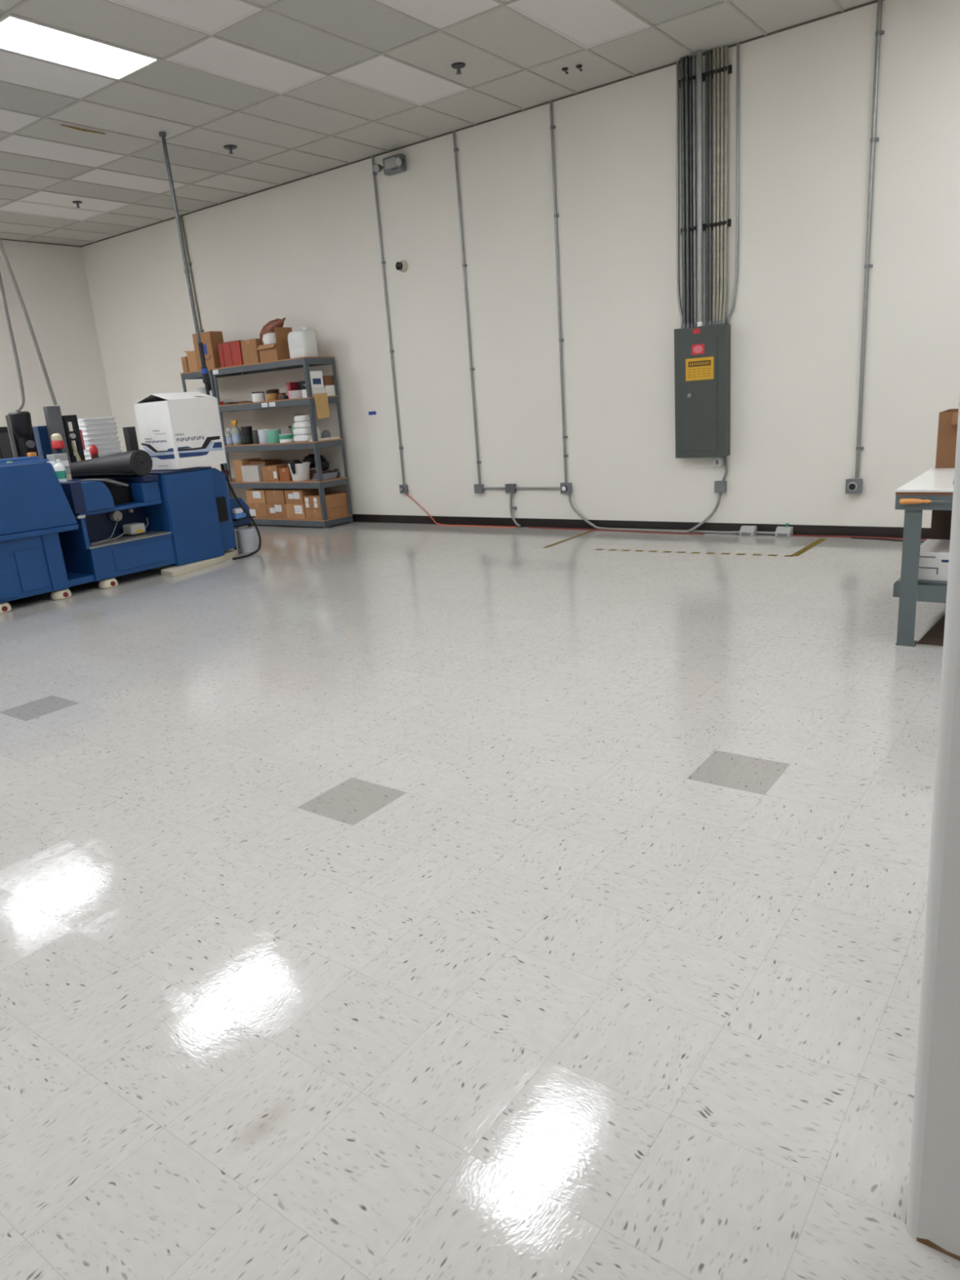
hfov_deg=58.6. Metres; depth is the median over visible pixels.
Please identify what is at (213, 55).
ceiling light
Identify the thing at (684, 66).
conduit
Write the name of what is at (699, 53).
conduit
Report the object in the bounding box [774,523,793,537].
floor outlet
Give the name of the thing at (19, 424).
head
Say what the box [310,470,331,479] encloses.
cardboard box
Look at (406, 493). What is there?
extension cord
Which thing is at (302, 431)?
bag
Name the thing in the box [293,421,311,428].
plastic container
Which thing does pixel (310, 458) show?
bag
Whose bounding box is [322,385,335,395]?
cardboard box
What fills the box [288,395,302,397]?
rag
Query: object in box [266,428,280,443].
plastic tub
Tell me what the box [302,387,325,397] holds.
box
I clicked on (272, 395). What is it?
tin
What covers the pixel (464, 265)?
conduit
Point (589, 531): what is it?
tape
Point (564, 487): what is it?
socket
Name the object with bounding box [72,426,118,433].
tray
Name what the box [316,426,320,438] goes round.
jar
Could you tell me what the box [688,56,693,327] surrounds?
conduit
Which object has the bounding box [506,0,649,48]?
ceiling light
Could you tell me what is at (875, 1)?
trim
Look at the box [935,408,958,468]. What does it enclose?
cardboard box
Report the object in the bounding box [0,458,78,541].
hood
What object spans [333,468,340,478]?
lump
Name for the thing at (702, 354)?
electrical panel
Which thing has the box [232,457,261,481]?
cardboard box
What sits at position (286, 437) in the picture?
plastic tub
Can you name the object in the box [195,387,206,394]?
canister
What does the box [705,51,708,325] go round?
conduit
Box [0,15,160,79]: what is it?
ceiling light
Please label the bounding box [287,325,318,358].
plastic jug
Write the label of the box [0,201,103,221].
ceiling light
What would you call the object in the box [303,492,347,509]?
cardboard box
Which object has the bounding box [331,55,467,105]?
ceiling light
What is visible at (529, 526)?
extension cord
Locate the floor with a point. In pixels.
(378, 900)
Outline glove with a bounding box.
[279,395,288,399]
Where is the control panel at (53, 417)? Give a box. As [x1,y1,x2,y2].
[43,405,71,463]
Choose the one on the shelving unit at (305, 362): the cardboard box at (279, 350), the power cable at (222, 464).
the cardboard box at (279, 350)
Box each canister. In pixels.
[50,433,65,453]
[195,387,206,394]
[240,426,253,444]
[251,430,259,444]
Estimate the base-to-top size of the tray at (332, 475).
0.028 m
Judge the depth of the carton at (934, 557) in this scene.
4.65 m
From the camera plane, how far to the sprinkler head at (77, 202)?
10.81 m
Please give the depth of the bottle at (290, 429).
11.32 m
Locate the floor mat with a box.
[917,613,945,645]
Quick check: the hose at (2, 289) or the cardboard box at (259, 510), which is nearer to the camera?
the hose at (2, 289)
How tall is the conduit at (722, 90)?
2.264 m
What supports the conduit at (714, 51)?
attached to the rail at (730, 67)
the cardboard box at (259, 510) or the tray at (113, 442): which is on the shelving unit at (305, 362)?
the cardboard box at (259, 510)
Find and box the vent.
[215,495,228,522]
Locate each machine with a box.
[0,426,175,613]
[128,466,236,565]
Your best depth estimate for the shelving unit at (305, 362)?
11.16 m
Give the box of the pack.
[231,507,255,520]
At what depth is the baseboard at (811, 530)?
9.10 m
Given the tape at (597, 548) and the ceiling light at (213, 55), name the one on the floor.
the tape at (597, 548)
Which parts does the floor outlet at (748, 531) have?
plate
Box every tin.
[265,390,278,400]
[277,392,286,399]
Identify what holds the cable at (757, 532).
on the floor
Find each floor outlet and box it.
[739,525,756,536]
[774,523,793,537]
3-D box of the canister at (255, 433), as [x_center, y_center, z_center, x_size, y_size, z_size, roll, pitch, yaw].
[-3.007,-2.757,11.593,0.154,0.180,0.154,7,20,36]
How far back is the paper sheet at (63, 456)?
8.66 m
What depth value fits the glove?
11.02 m
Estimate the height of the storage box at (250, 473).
0.215 m
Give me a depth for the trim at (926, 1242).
1.49 m
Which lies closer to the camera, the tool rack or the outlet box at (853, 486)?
the outlet box at (853, 486)
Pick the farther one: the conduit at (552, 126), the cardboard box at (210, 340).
the cardboard box at (210, 340)
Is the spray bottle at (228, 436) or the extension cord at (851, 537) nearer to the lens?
the extension cord at (851, 537)
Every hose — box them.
[0,237,57,405]
[0,271,25,411]
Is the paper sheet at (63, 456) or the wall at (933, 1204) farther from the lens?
the paper sheet at (63, 456)
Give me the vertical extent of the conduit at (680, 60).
2.264 m
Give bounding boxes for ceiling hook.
[561,66,568,74]
[575,64,582,71]
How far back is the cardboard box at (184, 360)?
11.97 m
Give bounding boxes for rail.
[679,64,732,87]
[680,218,731,235]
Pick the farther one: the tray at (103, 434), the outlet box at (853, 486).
the tray at (103, 434)
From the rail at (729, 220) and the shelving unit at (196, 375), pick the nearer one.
the rail at (729, 220)
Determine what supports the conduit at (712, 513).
attached to the outlet box at (720, 486)
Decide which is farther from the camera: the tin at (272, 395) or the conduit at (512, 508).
the tin at (272, 395)
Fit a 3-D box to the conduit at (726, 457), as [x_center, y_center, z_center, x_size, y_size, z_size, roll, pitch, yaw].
[2.392,-1.671,8.346,0.057,0.244,0.027,7,20,36]
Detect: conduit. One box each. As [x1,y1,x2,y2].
[178,215,204,333]
[371,155,404,484]
[453,130,480,484]
[482,486,559,488]
[510,493,520,527]
[549,100,568,482]
[568,492,688,533]
[672,493,721,533]
[676,61,682,328]
[680,57,686,328]
[680,59,682,278]
[684,55,689,327]
[684,66,686,324]
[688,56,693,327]
[692,54,697,326]
[696,50,702,326]
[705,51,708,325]
[708,49,711,324]
[711,48,716,324]
[715,47,720,324]
[718,46,724,324]
[720,44,728,324]
[721,456,728,480]
[726,42,739,324]
[854,0,884,479]
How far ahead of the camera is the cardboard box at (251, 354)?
11.10 m
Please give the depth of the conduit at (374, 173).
10.29 m
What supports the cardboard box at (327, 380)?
on the cardboard box at (330, 389)
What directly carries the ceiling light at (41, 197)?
attached to the ceiling
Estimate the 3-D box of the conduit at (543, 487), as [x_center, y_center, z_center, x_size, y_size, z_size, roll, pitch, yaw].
[0.471,-1.742,9.797,1.090,0.025,0.025,7,20,36]
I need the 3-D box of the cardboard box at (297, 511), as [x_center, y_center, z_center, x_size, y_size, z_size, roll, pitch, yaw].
[-2.353,-1.764,11.542,0.360,0.196,0.393,7,20,36]
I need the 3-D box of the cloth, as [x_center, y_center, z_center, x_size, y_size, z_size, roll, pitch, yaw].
[-2.406,-2.275,11.205,0.140,0.179,0.185,7,20,36]
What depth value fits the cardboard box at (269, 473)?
11.53 m
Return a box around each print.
[688,367,710,377]
[919,555,935,557]
[919,566,937,574]
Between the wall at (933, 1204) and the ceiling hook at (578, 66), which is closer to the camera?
the wall at (933, 1204)
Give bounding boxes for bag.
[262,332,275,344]
[293,414,310,422]
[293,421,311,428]
[293,427,311,435]
[293,434,311,442]
[302,453,328,471]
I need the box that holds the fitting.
[222,470,229,476]
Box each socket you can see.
[561,484,567,491]
[847,481,857,491]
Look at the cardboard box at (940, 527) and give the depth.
5.01 m
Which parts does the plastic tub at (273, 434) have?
lid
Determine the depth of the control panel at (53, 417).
9.22 m
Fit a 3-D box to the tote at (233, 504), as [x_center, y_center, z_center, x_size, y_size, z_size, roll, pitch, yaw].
[-2.800,-1.323,9.733,0.275,0.619,0.280,7,20,36]
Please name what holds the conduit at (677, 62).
attached to the wall at (306, 251)
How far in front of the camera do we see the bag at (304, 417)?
10.88 m
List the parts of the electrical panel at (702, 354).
door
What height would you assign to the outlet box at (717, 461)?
0.091 m
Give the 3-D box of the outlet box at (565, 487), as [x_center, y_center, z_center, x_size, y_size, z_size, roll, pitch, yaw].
[0.949,-1.677,9.440,0.121,0.121,0.079,7,20,36]
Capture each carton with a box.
[133,391,226,470]
[918,538,950,581]
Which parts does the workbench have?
rail, leg, cross rail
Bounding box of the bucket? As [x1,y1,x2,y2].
[288,462,310,481]
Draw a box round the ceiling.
[0,0,875,246]
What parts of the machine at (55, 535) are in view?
panel, panel, panel, tank post, plate, coolant tank, post, tank panel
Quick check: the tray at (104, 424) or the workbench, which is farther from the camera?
the tray at (104, 424)
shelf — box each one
[66,572,95,586]
[917,579,947,586]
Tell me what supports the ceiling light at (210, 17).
attached to the ceiling
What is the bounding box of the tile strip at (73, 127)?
[60,124,105,134]
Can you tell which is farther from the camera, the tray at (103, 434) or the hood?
the tray at (103, 434)
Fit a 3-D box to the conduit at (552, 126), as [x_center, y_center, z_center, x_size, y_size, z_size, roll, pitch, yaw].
[0.832,-3.517,8.927,0.077,3.731,0.035,7,20,36]
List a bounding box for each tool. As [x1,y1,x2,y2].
[26,452,36,456]
[223,401,238,404]
[236,400,253,403]
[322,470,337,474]
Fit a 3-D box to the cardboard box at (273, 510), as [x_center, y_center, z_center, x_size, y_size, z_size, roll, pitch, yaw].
[-2.655,-1.803,11.760,0.380,0.196,0.393,7,20,36]
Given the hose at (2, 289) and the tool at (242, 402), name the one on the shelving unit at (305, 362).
the tool at (242, 402)
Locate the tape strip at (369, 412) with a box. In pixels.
[368,411,376,415]
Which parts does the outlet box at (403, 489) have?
plate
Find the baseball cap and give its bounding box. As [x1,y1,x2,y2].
[320,429,330,437]
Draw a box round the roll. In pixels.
[69,449,152,478]
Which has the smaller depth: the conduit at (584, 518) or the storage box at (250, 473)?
the conduit at (584, 518)
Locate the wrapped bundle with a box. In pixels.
[259,317,285,339]
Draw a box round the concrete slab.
[152,549,237,577]
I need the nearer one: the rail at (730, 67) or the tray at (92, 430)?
the rail at (730, 67)
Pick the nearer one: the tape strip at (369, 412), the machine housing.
the machine housing
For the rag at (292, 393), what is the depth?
10.78 m
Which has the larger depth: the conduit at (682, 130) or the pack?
the pack
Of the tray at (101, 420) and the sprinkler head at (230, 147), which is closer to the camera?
the sprinkler head at (230, 147)
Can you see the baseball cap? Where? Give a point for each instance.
(325, 433)
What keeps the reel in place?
on the stand
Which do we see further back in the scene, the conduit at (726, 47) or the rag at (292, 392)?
the rag at (292, 392)
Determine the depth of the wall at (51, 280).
13.23 m
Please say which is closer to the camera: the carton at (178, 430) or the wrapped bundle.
the carton at (178, 430)
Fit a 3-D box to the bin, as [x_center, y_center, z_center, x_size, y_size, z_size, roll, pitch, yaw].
[-4.854,-2.097,9.530,0.180,0.560,0.145,7,20,36]
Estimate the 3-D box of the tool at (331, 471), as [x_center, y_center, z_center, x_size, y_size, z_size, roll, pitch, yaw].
[-1.972,-2.179,11.090,0.075,0.019,0.260,7,20,36]
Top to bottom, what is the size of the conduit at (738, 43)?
2.264 m
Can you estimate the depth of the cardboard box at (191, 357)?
11.87 m
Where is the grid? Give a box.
[0,0,844,242]
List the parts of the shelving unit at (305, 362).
shelf, shelf, shelf, shelf, shelf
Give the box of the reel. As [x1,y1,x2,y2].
[88,444,98,458]
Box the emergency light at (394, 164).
[373,153,406,175]
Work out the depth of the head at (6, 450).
9.06 m
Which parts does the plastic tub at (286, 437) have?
lid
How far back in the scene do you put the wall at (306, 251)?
8.65 m
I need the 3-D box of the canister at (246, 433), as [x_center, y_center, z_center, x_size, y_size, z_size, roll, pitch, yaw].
[-3.182,-2.799,11.687,0.154,0.235,0.154,7,20,36]
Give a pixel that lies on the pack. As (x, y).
(238, 513)
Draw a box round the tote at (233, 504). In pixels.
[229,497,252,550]
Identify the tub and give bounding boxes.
[235,526,258,552]
[257,428,271,444]
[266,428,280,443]
[278,433,293,443]
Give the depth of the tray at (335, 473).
11.09 m
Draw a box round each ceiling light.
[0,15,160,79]
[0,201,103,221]
[18,191,129,212]
[107,0,262,35]
[166,37,325,93]
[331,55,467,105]
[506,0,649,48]
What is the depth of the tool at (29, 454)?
8.67 m
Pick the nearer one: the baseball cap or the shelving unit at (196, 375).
the baseball cap
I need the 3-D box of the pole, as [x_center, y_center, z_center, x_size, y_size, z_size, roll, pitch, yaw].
[-3.018,-3.805,8.784,0.152,2.532,0.070,7,20,36]
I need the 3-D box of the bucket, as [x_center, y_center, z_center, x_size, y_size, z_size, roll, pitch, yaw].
[-2.376,-2.223,11.293,0.294,0.225,0.290,7,20,36]
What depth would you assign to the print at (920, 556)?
4.64 m
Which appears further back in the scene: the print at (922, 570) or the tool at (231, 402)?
the tool at (231, 402)
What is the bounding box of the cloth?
[289,459,303,474]
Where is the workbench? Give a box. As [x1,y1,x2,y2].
[893,466,955,646]
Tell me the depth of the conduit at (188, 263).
12.12 m
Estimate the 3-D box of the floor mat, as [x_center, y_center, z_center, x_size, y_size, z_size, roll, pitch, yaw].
[3.098,-0.161,5.163,0.550,0.006,1.570,7,20,36]
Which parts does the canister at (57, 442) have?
stand post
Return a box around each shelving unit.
[180,368,239,497]
[211,355,352,528]
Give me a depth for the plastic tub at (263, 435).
11.38 m
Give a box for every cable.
[221,463,261,559]
[692,529,739,533]
[755,531,775,534]
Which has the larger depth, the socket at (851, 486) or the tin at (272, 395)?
the tin at (272, 395)
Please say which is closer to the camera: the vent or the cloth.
the vent
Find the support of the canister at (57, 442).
on the machine at (55, 535)
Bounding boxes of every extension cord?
[405,493,516,528]
[528,526,704,534]
[791,534,927,540]
[851,537,924,542]
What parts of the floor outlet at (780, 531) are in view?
plate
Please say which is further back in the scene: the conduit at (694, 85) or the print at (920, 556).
the conduit at (694, 85)
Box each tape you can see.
[543,530,593,547]
[595,548,794,556]
[791,537,826,555]
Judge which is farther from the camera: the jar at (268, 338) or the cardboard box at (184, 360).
the cardboard box at (184, 360)
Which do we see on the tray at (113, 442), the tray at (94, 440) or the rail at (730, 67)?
the tray at (94, 440)
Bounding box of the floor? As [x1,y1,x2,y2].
[0,521,959,1279]
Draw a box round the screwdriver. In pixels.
[899,498,952,504]
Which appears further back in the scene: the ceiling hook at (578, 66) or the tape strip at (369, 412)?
the tape strip at (369, 412)
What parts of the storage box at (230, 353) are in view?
lid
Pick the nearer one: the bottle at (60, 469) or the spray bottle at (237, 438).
the bottle at (60, 469)
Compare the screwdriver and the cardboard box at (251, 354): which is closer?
the screwdriver
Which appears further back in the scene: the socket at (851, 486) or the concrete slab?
the concrete slab
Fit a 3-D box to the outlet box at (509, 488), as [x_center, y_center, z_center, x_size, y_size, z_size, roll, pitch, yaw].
[0.357,-1.754,9.878,0.121,0.106,0.062,7,20,36]
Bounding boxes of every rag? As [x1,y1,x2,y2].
[288,390,302,392]
[288,391,302,394]
[288,393,302,395]
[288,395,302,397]
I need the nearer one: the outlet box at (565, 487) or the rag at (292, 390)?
the outlet box at (565, 487)
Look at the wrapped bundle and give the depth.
10.86 m
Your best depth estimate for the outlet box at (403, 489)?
10.81 m
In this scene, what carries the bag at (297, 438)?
on the shelving unit at (305, 362)
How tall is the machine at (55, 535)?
1.460 m
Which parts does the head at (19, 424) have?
motor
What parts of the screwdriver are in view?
handle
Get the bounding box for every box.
[181,356,189,372]
[183,351,197,371]
[191,331,223,370]
[217,340,244,367]
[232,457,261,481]
[240,338,263,364]
[240,464,264,481]
[245,488,269,503]
[246,502,267,517]
[248,458,281,466]
[257,327,292,362]
[261,463,288,481]
[265,488,288,503]
[266,503,287,518]
[278,466,293,480]
[284,488,319,504]
[284,503,306,519]
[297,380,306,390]
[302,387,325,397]
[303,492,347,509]
[305,505,349,519]
[309,370,324,388]
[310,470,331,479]
[322,375,333,385]
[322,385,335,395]
[399,484,408,493]
[473,484,484,493]
[505,483,516,493]
[560,482,572,493]
[713,457,724,466]
[714,480,726,493]
[844,478,862,493]
[929,510,951,539]
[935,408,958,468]
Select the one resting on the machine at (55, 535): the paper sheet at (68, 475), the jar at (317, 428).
the paper sheet at (68, 475)
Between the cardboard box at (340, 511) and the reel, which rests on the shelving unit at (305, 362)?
the cardboard box at (340, 511)
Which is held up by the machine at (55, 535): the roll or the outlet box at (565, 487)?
the roll
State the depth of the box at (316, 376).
10.73 m
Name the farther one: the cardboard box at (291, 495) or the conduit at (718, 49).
the cardboard box at (291, 495)
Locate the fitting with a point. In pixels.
(226, 472)
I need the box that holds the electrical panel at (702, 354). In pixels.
[674,323,730,457]
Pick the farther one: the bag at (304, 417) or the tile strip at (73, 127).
the bag at (304, 417)
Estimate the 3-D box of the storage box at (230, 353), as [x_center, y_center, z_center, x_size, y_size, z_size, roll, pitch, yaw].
[-3.253,-3.826,11.440,0.440,0.310,0.241,7,20,36]
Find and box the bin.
[32,425,52,462]
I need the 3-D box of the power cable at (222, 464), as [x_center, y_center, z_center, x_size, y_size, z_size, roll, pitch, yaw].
[-2.631,-1.750,9.213,0.356,1.704,0.423,-9,17,-17]
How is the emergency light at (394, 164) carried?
attached to the wall at (306, 251)
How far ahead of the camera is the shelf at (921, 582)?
4.63 m
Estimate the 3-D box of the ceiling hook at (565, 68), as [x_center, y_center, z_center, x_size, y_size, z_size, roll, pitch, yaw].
[0.757,-5.059,7.606,0.055,0.050,0.056,-8,16,-11]
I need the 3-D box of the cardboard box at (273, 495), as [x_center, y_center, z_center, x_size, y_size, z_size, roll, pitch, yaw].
[-2.664,-1.987,11.709,0.362,0.184,0.386,7,20,36]
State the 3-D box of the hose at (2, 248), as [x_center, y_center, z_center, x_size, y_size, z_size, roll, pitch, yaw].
[-4.735,-3.664,8.678,0.035,2.494,0.381,7,20,36]
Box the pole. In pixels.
[159,131,209,395]
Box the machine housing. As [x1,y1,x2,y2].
[0,456,40,463]
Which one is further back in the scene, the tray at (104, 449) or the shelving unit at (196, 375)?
the shelving unit at (196, 375)
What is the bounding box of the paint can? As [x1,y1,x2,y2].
[251,391,265,402]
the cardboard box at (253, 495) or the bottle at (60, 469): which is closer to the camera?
the bottle at (60, 469)
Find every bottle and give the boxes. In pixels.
[54,459,67,481]
[224,427,233,445]
[230,420,242,444]
[286,426,292,433]
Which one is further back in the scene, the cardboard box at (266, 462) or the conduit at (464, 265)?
the cardboard box at (266, 462)
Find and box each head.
[0,426,13,458]
[5,411,38,457]
[71,200,82,208]
[223,144,236,154]
[451,62,465,75]
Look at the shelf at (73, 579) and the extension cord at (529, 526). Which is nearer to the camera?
the shelf at (73, 579)
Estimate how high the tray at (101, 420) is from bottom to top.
0.056 m
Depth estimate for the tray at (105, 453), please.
10.32 m
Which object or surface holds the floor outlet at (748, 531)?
on the floor
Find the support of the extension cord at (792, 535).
on the floor
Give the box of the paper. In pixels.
[313,393,329,418]
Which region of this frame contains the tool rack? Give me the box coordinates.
[62,414,85,462]
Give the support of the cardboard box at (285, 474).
on the shelving unit at (305, 362)
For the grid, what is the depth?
7.62 m
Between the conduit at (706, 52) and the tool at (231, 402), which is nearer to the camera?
the conduit at (706, 52)
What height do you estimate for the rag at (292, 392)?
0.019 m
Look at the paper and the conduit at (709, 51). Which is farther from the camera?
the paper
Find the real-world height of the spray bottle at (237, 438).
0.328 m
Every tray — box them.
[71,421,116,429]
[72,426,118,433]
[77,416,115,424]
[82,431,118,438]
[83,435,119,443]
[83,445,120,453]
[84,440,120,448]
[84,450,122,457]
[311,475,337,480]
[312,474,337,478]
[313,471,337,475]
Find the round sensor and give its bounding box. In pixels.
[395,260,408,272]
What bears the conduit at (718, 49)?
attached to the rail at (730, 67)
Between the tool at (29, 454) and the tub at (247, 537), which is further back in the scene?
the tub at (247, 537)
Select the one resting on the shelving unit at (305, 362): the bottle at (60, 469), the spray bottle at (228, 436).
the spray bottle at (228, 436)
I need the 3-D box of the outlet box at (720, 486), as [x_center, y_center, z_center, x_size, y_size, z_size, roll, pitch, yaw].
[2.372,-1.511,8.418,0.111,0.116,0.062,7,20,36]
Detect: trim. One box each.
[0,0,883,247]
[905,1212,959,1261]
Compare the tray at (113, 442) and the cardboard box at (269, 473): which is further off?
the cardboard box at (269, 473)
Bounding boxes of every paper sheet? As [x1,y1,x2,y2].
[46,453,67,461]
[46,460,69,467]
[53,466,71,473]
[66,473,71,480]
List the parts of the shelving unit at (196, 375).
shelf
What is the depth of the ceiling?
7.63 m
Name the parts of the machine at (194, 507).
door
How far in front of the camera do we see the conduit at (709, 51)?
7.71 m
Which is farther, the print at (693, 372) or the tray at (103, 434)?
the tray at (103, 434)
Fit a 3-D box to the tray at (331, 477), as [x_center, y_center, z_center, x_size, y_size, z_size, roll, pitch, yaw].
[-2.026,-2.105,11.144,0.190,0.028,0.300,7,20,36]
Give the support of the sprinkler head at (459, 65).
attached to the ceiling
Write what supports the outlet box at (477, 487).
attached to the wall at (306, 251)
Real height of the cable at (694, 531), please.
0.032 m
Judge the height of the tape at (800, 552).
0.001 m
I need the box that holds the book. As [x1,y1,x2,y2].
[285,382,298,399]
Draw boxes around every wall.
[0,240,113,455]
[81,0,959,528]
[906,393,959,1256]
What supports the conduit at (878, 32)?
attached to the wall at (306, 251)
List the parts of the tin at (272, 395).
lid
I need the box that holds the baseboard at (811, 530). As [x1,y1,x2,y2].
[352,514,930,538]

